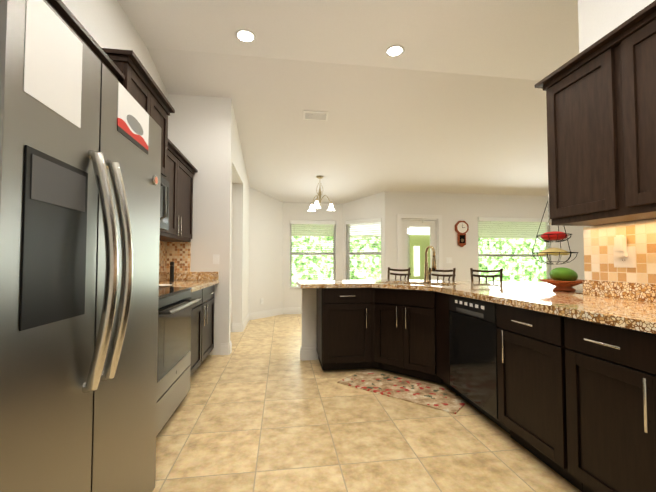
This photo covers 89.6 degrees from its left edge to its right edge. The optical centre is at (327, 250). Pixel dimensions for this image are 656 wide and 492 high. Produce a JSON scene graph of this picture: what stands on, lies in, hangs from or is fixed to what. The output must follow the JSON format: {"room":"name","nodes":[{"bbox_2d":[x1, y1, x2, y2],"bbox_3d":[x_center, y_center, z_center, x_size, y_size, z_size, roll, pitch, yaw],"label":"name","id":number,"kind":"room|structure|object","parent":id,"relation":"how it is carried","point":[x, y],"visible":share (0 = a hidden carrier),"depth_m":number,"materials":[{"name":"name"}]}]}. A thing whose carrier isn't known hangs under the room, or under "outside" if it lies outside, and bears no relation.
{"room":"kitchen","nodes":[
{"label":"kitchen","id":0,"kind":"room"},
{"bbox_2d":[61,0,167,241],"bbox_3d":[-1.574,-0.649,0.774,0.120,3.620,6.500,0,-2,-8],"label":"wall","id":1,"kind":"structure","parent":0,"point":[106,24],"depth_m":2.73,"materials":[{"name":"paint"}]},
{"bbox_2d":[46,0,65,21],"bbox_3d":[-1.381,-0.855,1.248,0.388,0.443,0.448,0,-2,-8],"label":"upper cabinet","id":2,"kind":"object","parent":1,"relation":"attached to","point":[55,6],"depth_m":1.46,"materials":[{"name":"brown wood"}]},
{"bbox_2d":[66,16,117,79],"bbox_3d":[-1.446,-0.839,1.718,0.388,0.443,0.502,0,-2,-8],"label":"upper cabinet","id":3,"kind":"object","parent":1,"relation":"attached to","point":[91,46],"depth_m":1.71,"materials":[{"name":"brown wood"}]},
{"bbox_2d":[102,48,174,178],"bbox_3d":[-1.491,-0.905,2.380,0.480,0.620,0.806,0,-2,-8],"label":"upper cabinet","id":4,"kind":"object","parent":1,"relation":"attached to","point":[138,83],"visible":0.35,"depth_m":2.31,"materials":[{"name":"brown wood"}]},
{"bbox_2d":[160,177,168,229],"bbox_3d":[-1.476,-0.381,2.364,0.511,0.409,0.748,0,-2,-8],"label":"microwave","id":5,"kind":"object","parent":4,"relation":"attached to","point":[164,205],"visible":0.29,"depth_m":2.61,"materials":[{"name":"grey metal"}]},
{"bbox_2d":[159,241,190,271],"bbox_3d":[-1.642,0.092,2.751,0.294,0.472,2.514,0,-2,-8],"label":"tile backsplash","id":6,"kind":"structure","parent":1,"relation":"attached to","point":[178,254],"depth_m":3.99,"materials":[{"name":"tile"}]},
{"bbox_2d":[160,143,195,241],"bbox_3d":[-1.713,-0.556,3.376,0.318,0.858,1.243,0,-2,-8],"label":"upper cabinet","id":7,"kind":"object","parent":1,"relation":"attached to","point":[181,169],"depth_m":3.49,"materials":[{"name":"brown wood"}]},
{"bbox_2d":[168,94,232,354],"bbox_3d":[-1.656,-0.536,4.102,0.875,3.620,0.120,0,-2,-8],"label":"wall","id":8,"kind":"structure","parent":0,"point":[200,129],"depth_m":4.07,"materials":[{"name":"paint"}]},
{"bbox_2d":[213,254,218,263],"bbox_3d":[-1.374,0.107,4.053,0.075,0.118,0.011,0,-2,-8],"label":"light switch","id":9,"kind":"object","parent":8,"relation":"attached to","point":[215,258],"visible":1,"depth_m":4.05,"materials":[{"name":"white plastic"}]},
{"bbox_2d":[220,307,301,354],"bbox_3d":[3.585,1.277,6.234,10.420,0.140,3.056,0,-2,-8],"label":"baseboard","id":10,"kind":"structure","parent":8,"relation":"attached to","point":[226,348],"depth_m":6.48,"materials":[{"name":"white wood"}]},
{"bbox_2d":[232,109,242,183],"bbox_3d":[-2.421,-1.726,4.708,2.235,1.200,1.210,0,-2,-8],"label":"wall","id":11,"kind":"structure","parent":0,"point":[237,165],"depth_m":4.74,"materials":[{"name":"paint"}]},
{"bbox_2d":[231,158,248,331],"bbox_3d":[-2.584,-0.477,5.840,2.235,3.620,1.160,0,-2,-8],"label":"wall block","id":12,"kind":"object","parent":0,"point":[240,253],"visible":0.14,"depth_m":5.41,"materials":[{"name":"paint"}]},
{"bbox_2d":[230,202,232,331],"bbox_3d":[-2.024,0.258,5.254,0.950,2.110,0.103,0,-2,-8],"label":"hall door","id":13,"kind":"structure","parent":12,"relation":"attached to","point":[231,266],"depth_m":5.35,"materials":[{"name":"white"}]},
{"bbox_2d":[248,187,282,312],"bbox_3d":[-1.318,-0.442,6.868,0.140,3.620,0.939,-1,-2,36],"label":"wall","id":14,"kind":"structure","parent":0,"point":[265,247],"depth_m":6.78,"materials":[{"name":"paint"}]},
{"bbox_2d":[302,288,317,359],"bbox_3d":[0.036,0.836,3.925,0.690,0.866,0.105,0,-2,-8],"label":"wall","id":15,"kind":"structure","parent":0,"point":[309,317],"depth_m":3.84,"materials":[{"name":"white paint"}]},
{"bbox_2d":[300,346,315,360],"bbox_3d":[-0.234,1.197,3.866,0.179,0.140,0.123,0,-2,-8],"label":"baseboard","id":16,"kind":"structure","parent":15,"relation":"attached to","point":[307,353],"depth_m":3.81,"materials":[{"name":"white wood"}]},
{"bbox_2d":[283,202,342,307],"bbox_3d":[-0.335,-0.425,7.363,1.529,3.620,0.140,0,-2,-8],"label":"wall","id":17,"kind":"structure","parent":0,"point":[292,297],"depth_m":7.26,"materials":[{"name":"paint"}]},
{"bbox_2d":[290,220,335,287],"bbox_3d":[-0.336,0.080,7.320,1.002,1.485,0.132,0,-2,-8],"label":"bay window","id":18,"kind":"structure","parent":17,"relation":"in","point":[308,223],"depth_m":7.29,"materials":[{"name":"white"}]},
{"bbox_2d":[117,0,578,238],"bbox_3d":[1.644,-1.288,4.375,15.000,1.860,12.700,0,-2,-8],"label":"ceiling","id":19,"kind":"structure","parent":0,"point":[451,99],"depth_m":4.00,"materials":[{"name":"paint"}]},
{"bbox_2d":[235,29,255,42],"bbox_3d":[-0.810,-2.102,3.243,0.199,0.006,0.199,-1,-2,37],"label":"recessed light","id":20,"kind":"object","parent":19,"relation":"in","point":[245,36],"depth_m":3.24,"materials":[{"name":"white"}]},
{"bbox_2d":[303,110,328,120],"bbox_3d":[-0.170,-1.842,4.513,0.340,0.054,0.177,0,-2,-8],"label":"ceiling vent","id":21,"kind":"object","parent":19,"relation":"in","point":[316,115],"visible":1,"depth_m":4.51,"materials":[{"name":"white metal"}]},
{"bbox_2d":[308,176,334,211],"bbox_3d":[-0.109,-1.069,6.157,0.508,0.614,0.533,0,-2,-8],"label":"chandelier","id":22,"kind":"object","parent":19,"relation":"hanging from","point":[317,204],"visible":1,"depth_m":6.17,"materials":[{"name":"white glass"}]},
{"bbox_2d":[385,45,404,56],"bbox_3d":[0.703,-2.095,3.473,0.199,0.006,0.199,-1,-2,37],"label":"recessed light","id":23,"kind":"object","parent":19,"relation":"in","point":[394,50],"depth_m":3.47,"materials":[{"name":"white"}]},
{"bbox_2d":[532,201,578,263],"bbox_3d":[1.797,-0.347,2.517,0.306,0.907,0.502,0,-2,-8],"label":"fruit basket","id":24,"kind":"object","parent":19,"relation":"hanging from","point":[552,235],"visible":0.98,"depth_m":2.55,"materials":[{"name":"black metal"}]},
{"bbox_2d":[343,191,384,279],"bbox_3d":[0.794,-0.432,7.165,1.013,3.620,0.140,-1,-2,33],"label":"wall","id":25,"kind":"structure","parent":0,"point":[371,207],"depth_m":7.09,"materials":[{"name":"paint"}]},
{"bbox_2d":[346,218,381,279],"bbox_3d":[0.779,0.073,7.126,0.852,1.485,0.132,-1,-2,33],"label":"bay window","id":26,"kind":"structure","parent":25,"relation":"in","point":[376,221],"depth_m":7.11,"materials":[{"name":"white"}]},
{"bbox_2d":[153,314,580,491],"bbox_3d":[1.644,1.341,4.285,15.000,0.120,12.700,0,-2,-8],"label":"floor","id":27,"kind":"structure","parent":0,"point":[262,407],"depth_m":2.13,"materials":[{"name":"tile"}]},
{"bbox_2d":[0,0,160,491],"bbox_3d":[-1.091,0.279,1.073,0.869,1.785,0.902,0,-2,-8],"label":"refrigerator","id":28,"kind":"object","parent":27,"relation":"on","point":[80,155],"visible":1,"depth_m":0.92,"materials":[{"name":"grey metal"}]},
{"bbox_2d":[156,287,198,437],"bbox_3d":[-1.363,0.620,2.349,0.683,1.190,0.766,0,-2,-8],"label":"range","id":29,"kind":"object","parent":27,"relation":"on","point":[174,347],"visible":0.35,"depth_m":2.30,"materials":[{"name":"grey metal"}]},
{"bbox_2d":[190,288,205,376],"bbox_3d":[-1.527,0.803,3.000,0.600,0.868,0.568,0,-2,-8],"label":"base cabinet","id":30,"kind":"object","parent":27,"relation":"on","point":[198,309],"depth_m":3.16,"materials":[{"name":"black wood"}]},
{"bbox_2d":[202,285,214,361],"bbox_3d":[-1.615,0.825,3.636,0.600,0.868,0.718,0,-2,-8],"label":"base cabinet","id":31,"kind":"object","parent":27,"relation":"on","point":[202,327],"depth_m":3.66,"materials":[{"name":"black wood"}]},
{"bbox_2d":[159,272,218,292],"bbox_3d":[-1.560,0.308,3.374,0.628,0.142,1.288,0,-2,-8],"label":"countertop","id":32,"kind":"structure","parent":31,"relation":"on","point":[196,281],"depth_m":3.92,"materials":[{"name":"stone"}]},
{"bbox_2d":[159,284,171,286],"bbox_3d":[-1.494,0.314,2.924,0.210,0.016,0.210,0,-2,-8],"label":"plate","id":33,"kind":"object","parent":32,"relation":"on","point":[163,285],"visible":0.58,"depth_m":2.99,"materials":[{"name":"white ceramic"}]},
{"bbox_2d":[169,261,173,281],"bbox_3d":[-1.726,0.233,3.652,0.048,0.226,0.048,0,-2,-8],"label":"pepper mill","id":34,"kind":"object","parent":32,"relation":"on","point":[171,271],"visible":1,"depth_m":3.63,"materials":[{"name":"black plastic"}]},
{"bbox_2d":[316,288,460,396],"bbox_3d":[0.761,0.806,3.333,1.633,0.853,1.238,0,-2,-8],"label":"base cabinet","id":35,"kind":"object","parent":27,"relation":"on","point":[404,332],"visible":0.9,"depth_m":3.32,"materials":[{"name":"black wood"}]},
{"bbox_2d":[296,279,655,333],"bbox_3d":[1.200,0.263,2.028,2.610,0.142,4.480,0,-2,-8],"label":"countertop","id":36,"kind":"structure","parent":35,"relation":"on","point":[628,305],"depth_m":2.03,"materials":[{"name":"stone"}]},
{"bbox_2d":[423,245,435,281],"bbox_3d":[1.107,0.143,3.540,0.119,0.398,0.206,0,-2,-8],"label":"faucet","id":37,"kind":"object","parent":36,"relation":"on","point":[426,275],"visible":1,"depth_m":3.58,"materials":[{"name":"beige metal"}]},
{"bbox_2d":[538,267,582,291],"bbox_3d":[1.811,0.219,2.538,0.340,0.180,0.340,0,-2,-8],"label":"fruit bowl","id":38,"kind":"object","parent":36,"relation":"on","point":[563,279],"visible":0.96,"depth_m":2.46,"materials":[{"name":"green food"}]},
{"bbox_2d":[388,267,410,279],"bbox_3d":[0.798,0.749,4.209,0.528,1.061,0.462,2,-3,-45],"label":"bar stool","id":39,"kind":"object","parent":27,"relation":"on","point":[400,275],"visible":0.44,"depth_m":4.40,"materials":[{"name":"brown wood"}]},
{"bbox_2d":[337,370,466,413],"bbox_3d":[0.664,1.229,2.950,1.103,0.012,0.459,-1,-2,36],"label":"kitchen mat","id":40,"kind":"object","parent":27,"relation":"on","point":[449,400],"visible":0.88,"depth_m":2.90,"materials":[{"name":"fabric"}]},
{"bbox_2d":[429,268,455,280],"bbox_3d":[1.263,0.738,3.910,0.528,1.061,0.462,2,-3,-45],"label":"bar stool","id":41,"kind":"object","parent":27,"relation":"on","point":[450,275],"visible":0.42,"depth_m":4.08,"materials":[{"name":"brown metal"}]},
{"bbox_2d":[449,294,510,433],"bbox_3d":[1.371,0.778,2.486,0.659,0.850,0.599,0,-2,-8],"label":"dishwasher","id":42,"kind":"object","parent":27,"relation":"on","point":[473,355],"visible":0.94,"depth_m":2.38,"materials":[{"name":"black plastic"}]},
{"bbox_2d":[470,268,502,281],"bbox_3d":[1.775,0.731,3.677,0.461,1.061,0.528,-1,-2,24],"label":"bar stool","id":43,"kind":"object","parent":27,"relation":"on","point":[472,270],"visible":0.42,"depth_m":3.90,"materials":[{"name":"brown metal"}]},
{"bbox_2d":[496,304,582,491],"bbox_3d":[1.432,0.766,1.925,0.694,0.868,0.518,0,-2,-8],"label":"base cabinet","id":44,"kind":"object","parent":27,"relation":"on","point":[531,374],"visible":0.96,"depth_m":1.83,"materials":[{"name":"black wood"}]},
{"bbox_2d":[564,317,655,491],"bbox_3d":[1.531,0.742,1.210,0.694,0.868,0.922,0,-2,-8],"label":"base cabinet","id":45,"kind":"object","parent":27,"relation":"on","point":[611,401],"visible":1,"depth_m":1.40,"materials":[{"name":"black wood"}]},
{"bbox_2d":[350,227,429,279],"bbox_3d":[2.022,0.411,8.865,3.000,2.050,0.600,0,-2,-8],"label":"lanai","id":46,"kind":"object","parent":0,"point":[420,242],"depth_m":8.89,"materials":[{"name":"green"}]},
{"bbox_2d":[385,191,584,285],"bbox_3d":[4.942,-0.423,7.420,7.620,3.620,0.140,0,-2,-8],"label":"wall","id":47,"kind":"structure","parent":0,"point":[452,209],"depth_m":7.07,"materials":[{"name":"paint"}]},
{"bbox_2d":[397,214,442,279],"bbox_3d":[1.915,0.309,6.952,0.990,2.125,0.144,0,-2,-8],"label":"patio door","id":48,"kind":"structure","parent":47,"relation":"in","point":[433,223],"depth_m":6.95,"materials":[{"name":"white"}]},
{"bbox_2d":[446,257,451,262],"bbox_3d":[2.566,0.207,6.991,0.120,0.120,0.011,0,-2,-8],"label":"light switch","id":49,"kind":"object","parent":47,"relation":"attached to","point":[448,259],"visible":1,"depth_m":6.99,"materials":[{"name":"white plastic"}]},
{"bbox_2d":[455,221,468,246],"bbox_3d":[2.847,-0.354,7.024,0.286,0.553,0.060,0,-2,-8],"label":"wall clock","id":50,"kind":"object","parent":47,"relation":"attached to","point":[461,228],"visible":1,"depth_m":7.00,"materials":[{"name":"brown wood"}]},
{"bbox_2d":[478,217,550,281],"bbox_3d":[4.089,0.108,7.257,1.742,1.645,0.132,0,-2,-8],"label":"living room window","id":51,"kind":"structure","parent":47,"relation":"in","point":[495,220],"depth_m":7.24,"materials":[{"name":"white"}]},
{"bbox_2d":[578,0,654,283],"bbox_3d":[2.096,-0.670,0.158,0.120,3.620,4.270,0,-2,-8],"label":"wall","id":52,"kind":"structure","parent":0,"point":[598,20],"depth_m":2.13,"materials":[{"name":"paint"}]},
{"bbox_2d":[543,36,640,225],"bbox_3d":[1.619,-0.630,1.944,0.328,0.920,0.460,0,-2,-8],"label":"upper cabinet","id":53,"kind":"object","parent":52,"relation":"attached to","point":[601,115],"depth_m":1.91,"materials":[{"name":"brown wood"}]},
{"bbox_2d":[583,219,655,283],"bbox_3d":[1.902,-0.019,1.069,0.005,0.356,2.369,0,-2,-8],"label":"tile backsplash","id":54,"kind":"structure","parent":52,"relation":"attached to","point":[599,252],"depth_m":2.00,"materials":[{"name":"tile"}]},
{"bbox_2d":[613,235,635,267],"bbox_3d":[1.755,0.004,1.972,0.035,0.196,0.125,0,-2,-8],"label":"outlet","id":55,"kind":"object","parent":54,"relation":"attached to","point":[624,256],"visible":0.98,"depth_m":1.96,"materials":[{"name":"white plastic"}]},
{"bbox_2d":[611,4,655,219],"bbox_3d":[1.716,-0.654,1.242,0.328,0.920,0.960,0,-2,-8],"label":"upper cabinet","id":56,"kind":"object","parent":52,"relation":"attached to","point":[633,48],"depth_m":1.62,"materials":[{"name":"brown wood"}]},
{"label":"outside","id":57,"kind":"structure","parent":0,"visible":0},
{"bbox_2d":[292,236,545,285],"bbox_3d":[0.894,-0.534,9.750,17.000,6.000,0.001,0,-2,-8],"label":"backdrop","id":58,"kind":"structure","parent":57,"point":[541,269],"depth_m":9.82,"materials":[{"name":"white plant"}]}
]}

